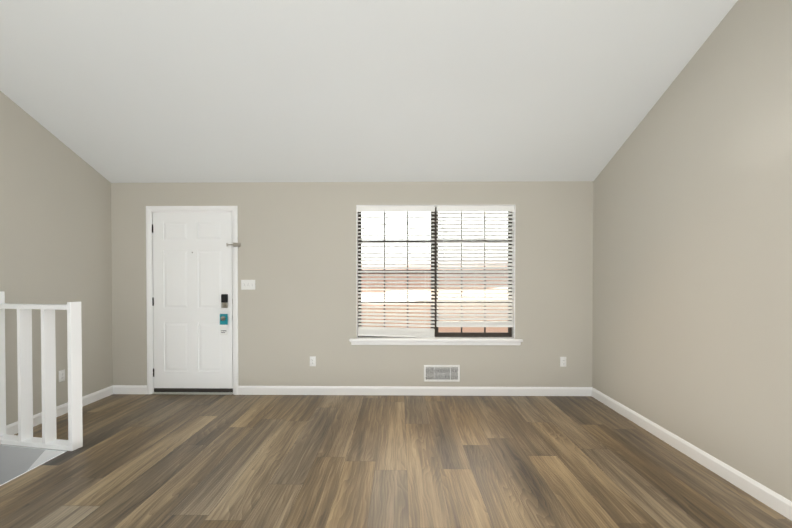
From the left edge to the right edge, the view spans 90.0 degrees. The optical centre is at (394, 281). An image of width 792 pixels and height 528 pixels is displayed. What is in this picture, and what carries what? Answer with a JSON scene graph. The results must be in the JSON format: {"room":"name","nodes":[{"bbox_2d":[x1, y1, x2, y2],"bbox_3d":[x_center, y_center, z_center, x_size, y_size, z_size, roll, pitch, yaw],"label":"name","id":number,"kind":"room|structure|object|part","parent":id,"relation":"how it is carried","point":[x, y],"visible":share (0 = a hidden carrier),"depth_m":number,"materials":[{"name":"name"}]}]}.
{"room":"empty living room","nodes":[
{"label":"empty living room","id":0,"kind":"room"},
{"bbox_2d":[0,91,112,424],"bbox_3d":[-3.401,-0.012,1.498,0.180,7.900,6.524,0,1,1],"label":"wall","id":1,"kind":"structure","parent":0,"point":[55,223],"depth_m":3.80,"materials":[{"name":"beige paint"}]},
{"bbox_2d":[0,444,65,485],"bbox_3d":[-2.950,1.646,0.829,0.739,0.600,4.796,0,1,1],"label":"trim","id":2,"kind":"structure","parent":1,"relation":"attached to","point":[16,461],"depth_m":3.16,"materials":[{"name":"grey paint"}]},
{"bbox_2d":[6,385,112,434],"bbox_3d":[-3.269,1.257,3.961,0.014,0.100,1.266,0,1,1],"label":"baseboard","id":3,"kind":"structure","parent":1,"relation":"attached to","point":[12,428],"depth_m":3.92,"materials":[{"name":"white paint"}]},
{"bbox_2d":[59,369,64,381],"bbox_3d":[-3.273,0.926,3.901,0.008,0.114,0.070,0,1,1],"label":"outlet","id":4,"kind":"object","parent":1,"relation":"attached to","point":[61,375],"visible":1,"depth_m":3.89,"materials":[{"name":"white plastic"}]},
{"bbox_2d":[111,181,592,386],"bbox_3d":[-0.505,0.034,4.630,5.883,2.970,0.180,0,1,1],"label":"wall","id":5,"kind":"structure","parent":0,"point":[297,264],"depth_m":4.54,"materials":[{"name":"beige paint"}]},
{"bbox_2d":[113,385,146,393],"bbox_3d":[-3.063,1.250,4.584,0.409,0.100,0.014,0,1,1],"label":"baseboard","id":6,"kind":"structure","parent":5,"relation":"attached to","point":[129,389],"depth_m":4.58,"materials":[{"name":"white paint"}]},
{"bbox_2d":[146,206,237,394],"bbox_3d":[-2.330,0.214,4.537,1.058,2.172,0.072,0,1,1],"label":"door frame","id":7,"kind":"structure","parent":5,"relation":"in","point":[233,209],"depth_m":4.55,"materials":[{"name":"white paint"}]},
{"bbox_2d":[226,243,239,246],"bbox_3d":[-1.843,-0.425,4.532,0.151,0.048,0.028,0,1,1],"label":"door latch","id":8,"kind":"object","parent":7,"relation":"attached to","point":[235,244],"depth_m":4.53,"materials":[{"name":"silver metal"}]},
{"bbox_2d":[152,212,232,387],"bbox_3d":[-2.336,0.219,4.591,0.927,2.038,0.054,0,1,1],"label":"door","id":9,"kind":"structure","parent":5,"relation":"in","point":[193,347],"depth_m":4.58,"materials":[{"name":"white paint"}]},
{"bbox_3d":[-2.791,0.218,4.577,0.016,1.761,0.013,0,1,1],"label":"door hinges","id":10,"kind":"part","parent":9,"relation":"part of","materials":[{"name":"silver metal"}]},
{"bbox_2d":[220,314,227,334],"bbox_3d":[-1.957,0.490,4.542,0.092,0.243,0.002,0,1,1],"label":"tag","id":11,"kind":"object","parent":9,"relation":"hanging from","point":[223,327],"visible":0.81,"depth_m":4.54,"materials":[{"name":"teal paper"}]},
{"bbox_2d":[221,294,227,307],"bbox_3d":[-1.953,0.221,4.544,0.072,0.158,0.050,0,1,1],"label":"door lock","id":12,"kind":"object","parent":9,"relation":"attached to","point":[224,300],"depth_m":4.54,"materials":[{"name":"black plastic"}]},
{"bbox_2d":[241,280,254,289],"bbox_3d":[-1.681,0.033,4.549,0.164,0.114,0.016,0,1,1],"label":"switch plate","id":13,"kind":"object","parent":5,"relation":"attached to","point":[247,284],"visible":1,"depth_m":4.55,"materials":[{"name":"white plastic"}]},
{"bbox_2d":[310,356,315,365],"bbox_3d":[-0.940,0.915,4.553,0.070,0.114,0.008,0,1,1],"label":"electrical outlet","id":14,"kind":"object","parent":5,"relation":"attached to","point":[312,360],"visible":1,"depth_m":4.55,"materials":[{"name":"white plastic"}]},
{"bbox_2d":[238,386,591,395],"bbox_3d":[0.227,1.250,4.537,4.056,0.100,0.014,0,1,1],"label":"baseboard","id":15,"kind":"structure","parent":5,"relation":"attached to","point":[415,390],"depth_m":4.53,"materials":[{"name":"white paint"}]},
{"bbox_2d":[356,205,515,337],"bbox_3d":[0.472,-0.116,4.582,1.813,1.525,0.114,0,1,1],"label":"window frame","id":16,"kind":"structure","parent":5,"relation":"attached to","point":[513,280],"depth_m":4.54,"materials":[{"name":"white paint"}]},
{"bbox_2d":[358,207,511,336],"bbox_3d":[0.473,-0.117,4.670,1.813,1.526,0.061,0,1,1],"label":"window","id":17,"kind":"structure","parent":16,"relation":"attached to","point":[468,334],"depth_m":4.66,"materials":[{"name":"brown metal"}]},
{"bbox_2d":[357,206,434,337],"bbox_3d":[0.020,-0.112,4.571,0.892,1.516,0.076,0,1,1],"label":"window blind","id":18,"kind":"object","parent":17,"relation":"attached to","point":[398,332],"visible":0.88,"depth_m":4.57,"materials":[{"name":"white plastic"}]},
{"bbox_2d":[436,206,513,326],"bbox_3d":[0.927,-0.174,4.557,0.885,1.391,0.076,0,1,1],"label":"window blind","id":19,"kind":"object","parent":17,"relation":"attached to","point":[474,209],"visible":0.98,"depth_m":4.56,"materials":[{"name":"white plastic"}]},
{"bbox_2d":[349,337,522,344],"bbox_3d":[0.472,0.685,4.567,1.970,0.077,0.164,0,1,1],"label":"window sill","id":20,"kind":"structure","parent":5,"relation":"attached to","point":[435,341],"depth_m":4.51,"materials":[{"name":"white paint"}]},
{"bbox_2d":[424,365,459,381],"bbox_3d":[0.542,1.047,4.532,0.410,0.190,0.011,0,1,1],"label":"air vent","id":21,"kind":"object","parent":5,"relation":"in","point":[441,373],"visible":1,"depth_m":4.53,"materials":[{"name":"white plastic"}]},
{"bbox_2d":[560,357,565,366],"bbox_3d":[1.925,0.911,4.513,0.070,0.114,0.008,0,1,1],"label":"electrical outlet","id":22,"kind":"object","parent":5,"relation":"attached to","point":[562,361],"visible":1,"depth_m":4.51,"materials":[{"name":"white plastic"}]},
{"bbox_2d":[0,0,737,182],"bbox_3d":[-0.550,-2.373,1.429,5.883,2.677,6.524,0,1,1],"label":"ceiling","id":23,"kind":"structure","parent":0,"point":[171,91],"depth_m":3.20,"materials":[{"name":"white paint"}]},
{"bbox_2d":[0,394,791,527],"bbox_3d":[-0.550,1.448,1.476,5.883,0.220,6.524,0,1,1],"label":"floor","id":24,"kind":"structure","parent":0,"point":[258,461],"depth_m":2.77,"materials":[{"name":"brown wood"}]},
{"bbox_2d":[0,291,82,450],"bbox_3d":[-2.897,0.699,3.198,0.811,1.235,0.100,0,1,11],"label":"stair railing","id":25,"kind":"object","parent":24,"relation":"on","point":[47,440],"visible":1,"depth_m":3.17,"materials":[{"name":"white paint"}]},
{"bbox_2d":[152,388,232,394],"bbox_3d":[-2.329,1.266,4.621,0.930,0.066,0.120,0,1,1],"label":"threshold","id":26,"kind":"object","parent":24,"relation":"on","point":[207,391],"visible":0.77,"depth_m":4.58,"materials":[{"name":"metal"}]},
{"bbox_2d":[592,0,791,500],"bbox_3d":[2.301,-1.201,1.403,0.180,5.520,6.524,0,1,1],"label":"wall","id":27,"kind":"structure","parent":0,"point":[692,267],"depth_m":2.78,"materials":[{"name":"beige paint"}]},
{"bbox_2d":[591,387,791,520],"bbox_3d":[2.204,1.288,1.435,0.014,0.100,6.164,0,1,1],"label":"baseboard","id":28,"kind":"structure","parent":27,"relation":"attached to","point":[775,501],"depth_m":2.79,"materials":[{"name":"white paint"}]},
{"label":"outside","id":29,"kind":"structure","parent":0,"visible":0},
{"bbox_2d":[361,212,507,331],"bbox_3d":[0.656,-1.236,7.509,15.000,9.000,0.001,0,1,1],"label":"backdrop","id":30,"kind":"structure","parent":29,"point":[472,329],"depth_m":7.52,"materials":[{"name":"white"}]}
]}

